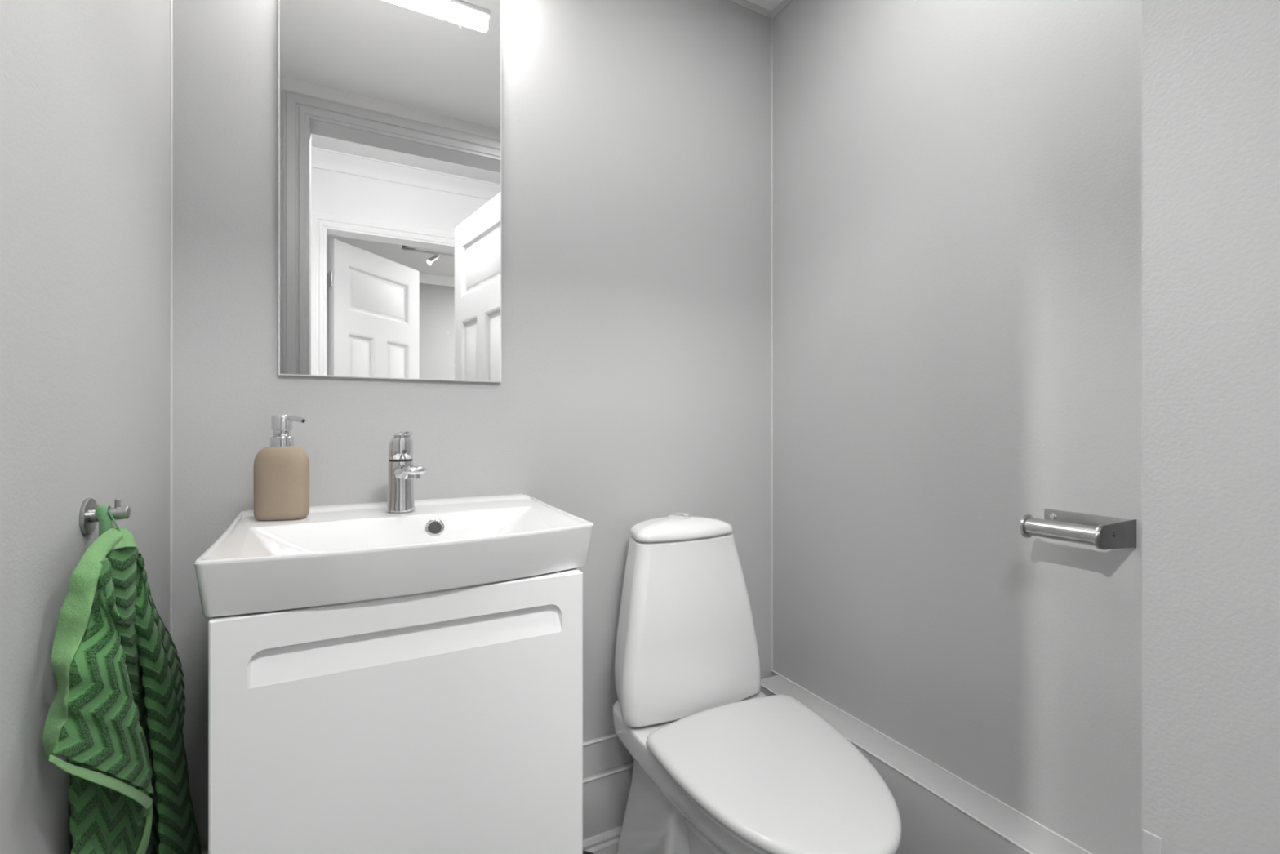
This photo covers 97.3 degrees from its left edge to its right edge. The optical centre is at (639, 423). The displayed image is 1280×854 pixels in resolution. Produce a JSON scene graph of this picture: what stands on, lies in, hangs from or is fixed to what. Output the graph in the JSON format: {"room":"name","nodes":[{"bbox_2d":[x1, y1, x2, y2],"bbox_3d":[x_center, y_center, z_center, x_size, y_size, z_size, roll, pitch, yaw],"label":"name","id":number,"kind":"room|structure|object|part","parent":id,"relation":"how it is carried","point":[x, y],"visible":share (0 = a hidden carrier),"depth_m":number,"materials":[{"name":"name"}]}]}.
{"room":"bathroom","nodes":[
{"label":"bathroom","id":0,"kind":"room"},
{"bbox_2d":[0,0,169,853],"bbox_3d":[-0.650,-0.108,0.533,0.100,2.416,1.050,0,0,-28],"label":"wall","id":1,"kind":"structure","parent":0,"point":[85,84],"depth_m":0.64,"materials":[{"name":"grey paint"}]},
{"bbox_2d":[79,497,130,534],"bbox_3d":[-0.656,0.114,0.695,0.040,0.044,0.044,0,0,-28],"label":"towel hook","id":2,"kind":"object","parent":1,"relation":"attached to","point":[88,520],"visible":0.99,"depth_m":0.69,"materials":[{"name":"metal"}]},
{"bbox_2d":[42,505,201,853],"bbox_3d":[-0.707,0.525,0.827,0.063,0.848,0.646,0,0,-28],"label":"towel","id":3,"kind":"object","parent":2,"relation":"hanging from","point":[118,702],"visible":1,"depth_m":0.66,"materials":[{"name":"green fabric"}]},
{"bbox_3d":[-0.643,0.123,0.690,0.015,0.031,0.003,0,0,-17],"label":"cord","id":4,"kind":"part","parent":3,"relation":"part of","materials":[{"name":"green fabric"}]},
{"bbox_2d":[173,0,772,849],"bbox_3d":[-0.252,-0.108,1.394,1.607,2.416,0.100,0,0,-28],"label":"wall","id":5,"kind":"structure","parent":0,"point":[634,388],"depth_m":1.37,"materials":[{"name":"grey paint"}]},
{"bbox_2d":[169,0,173,640],"bbox_3d":[-0.850,-0.058,1.020,0.005,2.316,0.005,0,0,-28],"label":"trim","id":6,"kind":"structure","parent":5,"relation":"attached to","point":[171,1],"depth_m":1.02,"materials":[{"name":"grey paint"}]},
{"bbox_2d":[278,0,501,382],"bbox_3d":[-0.511,-0.567,1.194,0.432,0.946,0.011,0,0,-28],"label":"mirror","id":7,"kind":"object","parent":5,"relation":"attached to","point":[389,111],"visible":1,"depth_m":1.18,"materials":[{"name":"clear glass"}]},
{"bbox_2d":[208,568,582,853],"bbox_3d":[-0.403,0.570,0.975,0.487,0.660,0.409,0,0,-28],"label":"vanity cabinet","id":8,"kind":"object","parent":5,"relation":"attached to","point":[447,721],"visible":0.97,"depth_m":0.78,"materials":[{"name":"white wood"}]},
{"bbox_2d":[194,493,593,617],"bbox_3d":[-0.401,0.222,0.989,0.558,0.112,0.476,0,0,-28],"label":"basin","id":9,"kind":"object","parent":8,"relation":"in","point":[350,553],"visible":0.97,"depth_m":0.84,"materials":[{"name":"white ceramic"}]},
{"bbox_2d":[253,414,309,520],"bbox_3d":[-0.640,0.078,1.008,0.085,0.186,0.055,0,0,-10],"label":"soap dispenser","id":10,"kind":"object","parent":9,"relation":"on","point":[281,468],"visible":1,"depth_m":0.99,"materials":[{"name":"beige ceramic"}]},
{"bbox_2d":[386,431,426,512],"bbox_3d":[-0.441,0.093,1.066,0.052,0.155,0.128,0,0,-39],"label":"faucet","id":11,"kind":"object","parent":9,"relation":"on","point":[402,471],"visible":1,"depth_m":1.07,"materials":[{"name":"silver metal"}]},
{"bbox_3d":[-0.465,0.047,1.096,0.044,0.046,0.044,0,0,-28],"label":"handle","id":12,"kind":"part","parent":11,"relation":"part of","materials":[{"name":"silver metal"}]},
{"bbox_3d":[-0.457,0.025,1.085,0.034,0.018,0.045,0,0,-28],"label":"lever","id":13,"kind":"part","parent":11,"relation":"part of","materials":[{"name":"silver metal"}]},
{"bbox_3d":[-0.430,0.094,1.052,0.041,0.034,0.092,0,0,-39],"label":"spout","id":14,"kind":"part","parent":11,"relation":"part of","materials":[{"name":"silver metal"}]},
{"bbox_2d":[200,732,634,853],"bbox_3d":[-0.265,0.893,1.323,1.319,0.213,0.014,0,0,-28],"label":"trim","id":15,"kind":"structure","parent":5,"relation":"attached to","point":[610,753],"depth_m":1.41,"materials":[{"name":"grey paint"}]},
{"bbox_2d":[582,825,622,853],"bbox_3d":[-0.250,1.055,1.295,1.319,0.090,0.020,0,0,-28],"label":"baseboard","id":16,"kind":"structure","parent":5,"relation":"attached to","point":[605,842],"depth_m":1.38,"materials":[{"name":"grey paint"}]},
{"bbox_2d":[582,762,633,839],"bbox_3d":[-0.258,0.954,1.310,1.319,0.172,0.014,0,0,-28],"label":"trim","id":17,"kind":"structure","parent":5,"relation":"attached to","point":[605,798],"depth_m":1.39,"materials":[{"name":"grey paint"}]},
{"bbox_2d":[726,0,772,19],"bbox_3d":[-0.226,-1.209,1.344,1.407,0.014,0.012,0,0,-28],"label":"trim","id":18,"kind":"structure","parent":5,"relation":"attached to","point":[748,5],"depth_m":1.64,"materials":[{"name":"grey paint"}]},
{"bbox_2d":[770,18,773,671],"bbox_3d":[0.393,-0.234,1.677,0.007,1.941,0.007,0,0,-28],"label":"trim","id":19,"kind":"structure","parent":5,"relation":"attached to","point":[771,20],"depth_m":1.67,"materials":[{"name":"grey paint"}]},
{"bbox_2d":[746,0,782,11],"bbox_3d":[0.016,-1.266,0.885,1.407,0.100,1.050,0,0,-28],"label":"ceiling","id":20,"kind":"structure","parent":0,"point":[770,5],"depth_m":1.63,"materials":[{"name":"white paint"}]},
{"bbox_2d":[772,0,1142,853],"bbox_3d":[0.683,-0.108,1.237,0.100,2.416,1.050,0,0,-28],"label":"wall","id":21,"kind":"structure","parent":0,"point":[957,184],"depth_m":1.15,"materials":[{"name":"grey paint"}]},
{"bbox_2d":[771,0,792,18],"bbox_3d":[0.633,-1.209,1.211,0.012,0.014,1.050,0,0,-28],"label":"trim","id":22,"kind":"structure","parent":21,"relation":"attached to","point":[784,3],"depth_m":1.64,"materials":[{"name":"grey paint"}]},
{"bbox_2d":[760,675,1088,853],"bbox_3d":[0.602,0.918,1.190,0.088,0.363,1.002,0,0,-28],"label":"baseboard","id":23,"kind":"structure","parent":21,"relation":"attached to","point":[931,824],"depth_m":1.14,"materials":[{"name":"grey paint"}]},
{"bbox_2d":[772,670,1092,853],"bbox_3d":[0.633,0.736,1.222,0.004,0.004,1.030,0,0,-28],"label":"trim","id":24,"kind":"structure","parent":21,"relation":"attached to","point":[851,716],"depth_m":1.18,"materials":[{"name":"white"}]},
{"bbox_2d":[1019,508,1136,549],"bbox_3d":[0.716,0.177,0.938,0.121,0.045,0.136,0,0,-28],"label":"toilet paper holder","id":25,"kind":"object","parent":21,"relation":"attached to","point":[1101,531],"visible":1,"depth_m":0.90,"materials":[{"name":"metal"}]},
{"bbox_3d":[0.768,0.177,0.967,0.002,0.045,0.133,0,0,-28],"label":"wall plate","id":26,"kind":"part","parent":25,"relation":"part of","materials":[{"name":"metal"}]},
{"bbox_3d":[0.747,0.177,0.881,0.120,0.045,0.002,0,0,-28],"label":"arm","id":27,"kind":"part","parent":25,"relation":"part of","materials":[{"name":"metal"}]},
{"bbox_3d":[0.019,1.150,0.881,1.607,0.100,1.260,0,0,-28],"label":"floor","id":28,"kind":"structure","parent":0,"visible":0},
{"bbox_2d":[582,850,594,853],"bbox_3d":[-0.140,1.052,1.272,0.114,0.097,0.114,0,0,-28],"label":"waste bin","id":29,"kind":"object","parent":28,"relation":"on","point":[584,851],"visible":0.4,"depth_m":1.32,"materials":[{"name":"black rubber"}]},
{"bbox_2d":[612,512,902,853],"bbox_3d":[0.230,0.664,1.166,0.410,0.871,0.697,0,0,-28],"label":"toilet","id":30,"kind":"object","parent":28,"relation":"on","point":[722,765],"visible":1,"depth_m":1.23,"materials":[{"name":"white ceramic"}]},
{"bbox_3d":[0.101,0.256,1.407,0.275,0.040,0.142,0,0,-28],"label":"tank lid","id":31,"kind":"part","parent":30,"relation":"part of","materials":[{"name":"white ceramic"}]},
{"bbox_3d":[0.111,0.477,1.390,0.387,0.407,0.182,0,0,-28],"label":"tank","id":32,"kind":"part","parent":30,"relation":"part of","materials":[{"name":"white ceramic"}]},
{"bbox_3d":[0.237,0.891,1.177,0.388,0.418,0.684,0,0,-28],"label":"bowl","id":33,"kind":"part","parent":30,"relation":"part of","materials":[{"name":"white ceramic"}]},
{"bbox_3d":[0.277,0.672,1.068,0.387,0.013,0.464,0,0,-28],"label":"seat","id":34,"kind":"part","parent":30,"relation":"part of","materials":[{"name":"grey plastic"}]},
{"bbox_3d":[0.277,0.652,1.071,0.405,0.023,0.486,0,0,-28],"label":"seat lid","id":35,"kind":"part","parent":30,"relation":"part of","materials":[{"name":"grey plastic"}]},
{"bbox_3d":[-0.180,-0.250,0.126,5.200,2.700,0.110,0,0,-28],"label":"wall","id":36,"kind":"structure","parent":0,"visible":0},
{"bbox_2d":[1142,828,1161,853],"bbox_3d":[0.503,0.751,0.554,0.002,0.697,0.015,0,0,-28],"label":"trim","id":37,"kind":"structure","parent":36,"relation":"attached to","point":[1151,842],"depth_m":0.55,"materials":[{"name":"grey paint"}]},
{"bbox_2d":[1142,0,1279,853],"bbox_3d":[0.531,0.007,0.508,0.005,2.185,0.122,0,0,-28],"label":"wall","id":38,"kind":"structure","parent":36,"relation":"attached to","point":[1211,68],"depth_m":0.52,"materials":[{"name":"grey paint"}]}
]}

